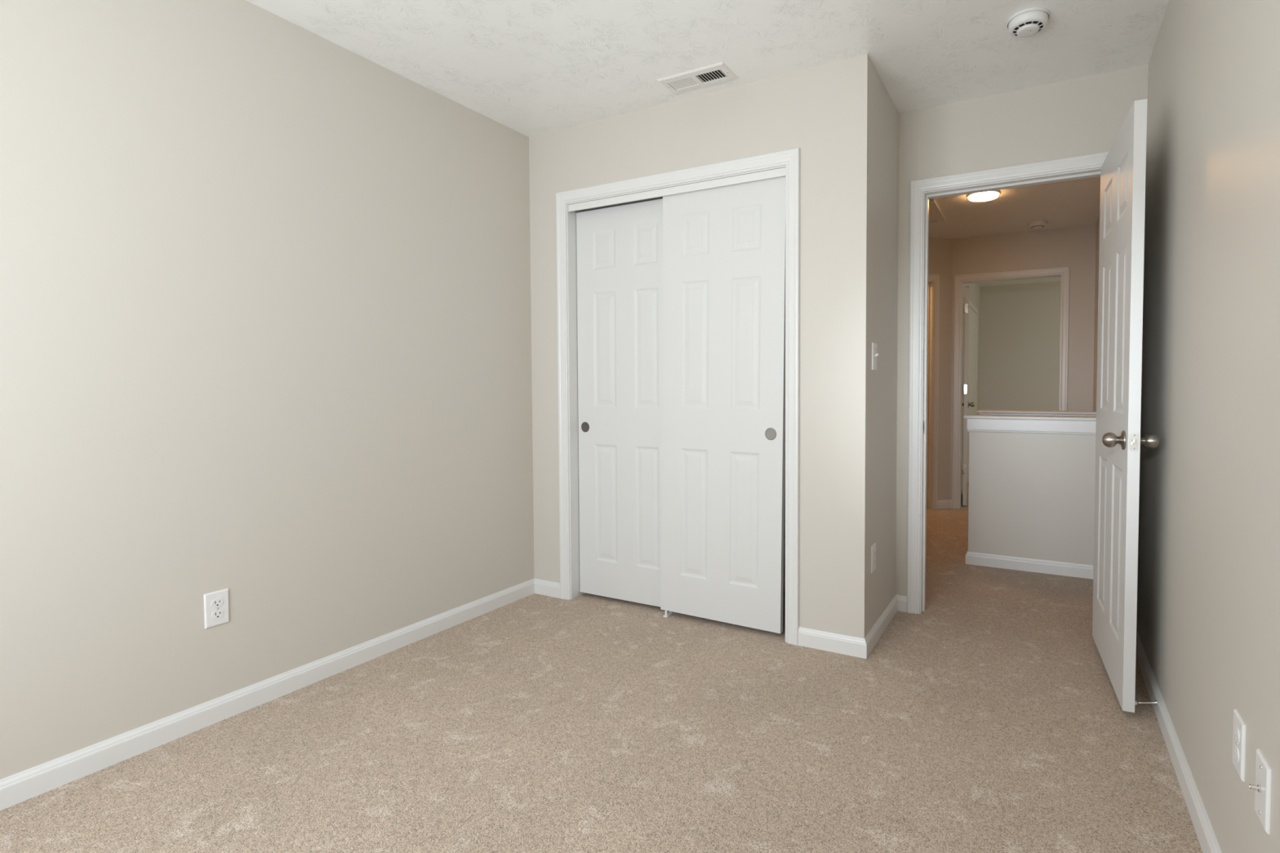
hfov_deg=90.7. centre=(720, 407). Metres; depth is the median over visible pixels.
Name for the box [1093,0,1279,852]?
wall
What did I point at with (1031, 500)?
wall
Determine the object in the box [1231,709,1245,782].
wall outlet
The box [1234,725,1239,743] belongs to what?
receptacle
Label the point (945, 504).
baseboard
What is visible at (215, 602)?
receptacle
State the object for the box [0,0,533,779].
wall
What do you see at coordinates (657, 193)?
closet track
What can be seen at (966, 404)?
door
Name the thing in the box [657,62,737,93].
ceiling vent
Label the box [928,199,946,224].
attic hatch
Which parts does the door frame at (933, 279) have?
stop moulding, head casing, casing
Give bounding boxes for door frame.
[555,147,799,645]
[906,151,1109,613]
[926,274,939,509]
[951,266,1070,508]
[962,296,977,488]
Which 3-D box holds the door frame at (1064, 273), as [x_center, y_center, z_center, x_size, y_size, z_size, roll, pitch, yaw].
[2.548,-0.135,5.548,0.912,2.115,0.148,1,2,27]
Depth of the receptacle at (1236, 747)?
1.28 m
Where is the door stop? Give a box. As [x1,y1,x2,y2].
[1134,700,1157,705]
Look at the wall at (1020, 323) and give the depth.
8.19 m
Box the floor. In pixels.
[0,481,1202,852]
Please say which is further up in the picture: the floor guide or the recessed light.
the recessed light
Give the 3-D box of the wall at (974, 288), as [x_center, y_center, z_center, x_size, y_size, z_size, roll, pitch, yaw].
[2.752,-0.351,7.147,0.115,2.440,2.929,1,2,27]
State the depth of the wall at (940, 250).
5.68 m
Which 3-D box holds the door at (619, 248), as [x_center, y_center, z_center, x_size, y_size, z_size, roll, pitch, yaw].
[-0.471,-0.015,3.184,0.616,2.003,0.031,1,2,27]
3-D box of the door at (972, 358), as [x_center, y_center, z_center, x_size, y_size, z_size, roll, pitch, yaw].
[2.946,-0.152,7.386,0.012,2.000,1.256,1,2,27]
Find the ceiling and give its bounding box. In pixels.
[246,0,1168,286]
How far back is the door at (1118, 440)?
2.20 m
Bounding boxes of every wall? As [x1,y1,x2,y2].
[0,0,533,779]
[528,53,874,638]
[783,64,1148,630]
[871,67,898,628]
[928,237,952,500]
[950,224,1096,499]
[961,283,980,488]
[963,414,1096,579]
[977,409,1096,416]
[978,281,1060,414]
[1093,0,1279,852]
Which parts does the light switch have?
plate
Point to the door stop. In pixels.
(1155, 702)
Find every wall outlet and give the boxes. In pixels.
[203,588,229,629]
[871,542,875,573]
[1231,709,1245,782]
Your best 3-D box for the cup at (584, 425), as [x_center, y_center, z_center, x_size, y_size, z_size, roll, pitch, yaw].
[-0.710,0.101,3.295,0.049,0.049,0.001,1,2,27]
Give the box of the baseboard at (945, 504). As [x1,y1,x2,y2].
[937,499,951,509]
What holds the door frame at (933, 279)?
attached to the wall at (940, 250)
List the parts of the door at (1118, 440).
knob, latch plate, knob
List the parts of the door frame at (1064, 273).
casing, head casing, casing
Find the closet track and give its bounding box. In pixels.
[568,167,785,212]
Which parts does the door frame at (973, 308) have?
casing, head casing, casing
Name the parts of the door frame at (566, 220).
casing, head casing, casing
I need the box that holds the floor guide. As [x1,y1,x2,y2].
[663,610,675,617]
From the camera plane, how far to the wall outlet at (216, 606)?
2.09 m
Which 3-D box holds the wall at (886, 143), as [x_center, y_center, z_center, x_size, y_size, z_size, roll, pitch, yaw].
[0.705,-0.204,2.894,0.114,2.440,0.502,1,2,27]
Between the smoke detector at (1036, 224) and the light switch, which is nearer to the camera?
the light switch
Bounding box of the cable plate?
[1248,748,1271,835]
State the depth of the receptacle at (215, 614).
2.09 m
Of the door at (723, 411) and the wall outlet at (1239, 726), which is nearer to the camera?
the wall outlet at (1239, 726)
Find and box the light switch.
[871,342,879,369]
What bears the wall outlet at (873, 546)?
attached to the wall at (886, 143)
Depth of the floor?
1.92 m
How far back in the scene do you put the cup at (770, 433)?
2.77 m
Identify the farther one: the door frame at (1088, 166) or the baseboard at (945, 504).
the baseboard at (945, 504)
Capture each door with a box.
[576,198,662,607]
[660,176,785,633]
[961,285,974,505]
[967,306,977,482]
[1092,98,1159,712]
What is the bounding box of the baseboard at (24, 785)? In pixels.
[0,577,1222,852]
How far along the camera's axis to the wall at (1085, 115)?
2.87 m
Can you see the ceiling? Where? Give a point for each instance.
(532, 68)
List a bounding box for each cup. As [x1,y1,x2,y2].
[581,422,589,431]
[765,428,775,439]
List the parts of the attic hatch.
hatch panel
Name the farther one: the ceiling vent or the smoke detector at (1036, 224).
the smoke detector at (1036, 224)
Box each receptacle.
[211,598,223,608]
[211,609,223,619]
[1233,744,1239,762]
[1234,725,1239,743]
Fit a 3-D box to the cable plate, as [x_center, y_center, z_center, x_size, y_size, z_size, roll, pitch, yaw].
[0.978,0.695,1.143,0.020,0.118,0.070,1,2,27]
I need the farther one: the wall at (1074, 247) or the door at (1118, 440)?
the wall at (1074, 247)
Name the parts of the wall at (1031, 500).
moulding, apron moulding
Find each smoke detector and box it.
[1006,7,1050,37]
[1027,220,1047,229]
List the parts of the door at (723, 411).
finger pull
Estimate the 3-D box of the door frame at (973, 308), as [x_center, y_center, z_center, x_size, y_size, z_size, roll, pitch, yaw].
[2.946,-0.180,7.385,0.018,2.080,1.380,1,2,27]
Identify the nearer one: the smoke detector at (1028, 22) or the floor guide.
the smoke detector at (1028, 22)
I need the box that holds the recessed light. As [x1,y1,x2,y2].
[966,190,1000,201]
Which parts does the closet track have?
rail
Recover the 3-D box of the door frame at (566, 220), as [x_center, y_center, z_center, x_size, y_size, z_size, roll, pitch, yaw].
[-0.230,-0.045,3.025,1.327,2.117,0.131,1,2,27]
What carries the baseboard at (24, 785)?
attached to the wall at (265, 316)
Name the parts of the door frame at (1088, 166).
casing, head casing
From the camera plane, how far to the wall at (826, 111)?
2.65 m
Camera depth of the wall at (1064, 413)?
4.53 m

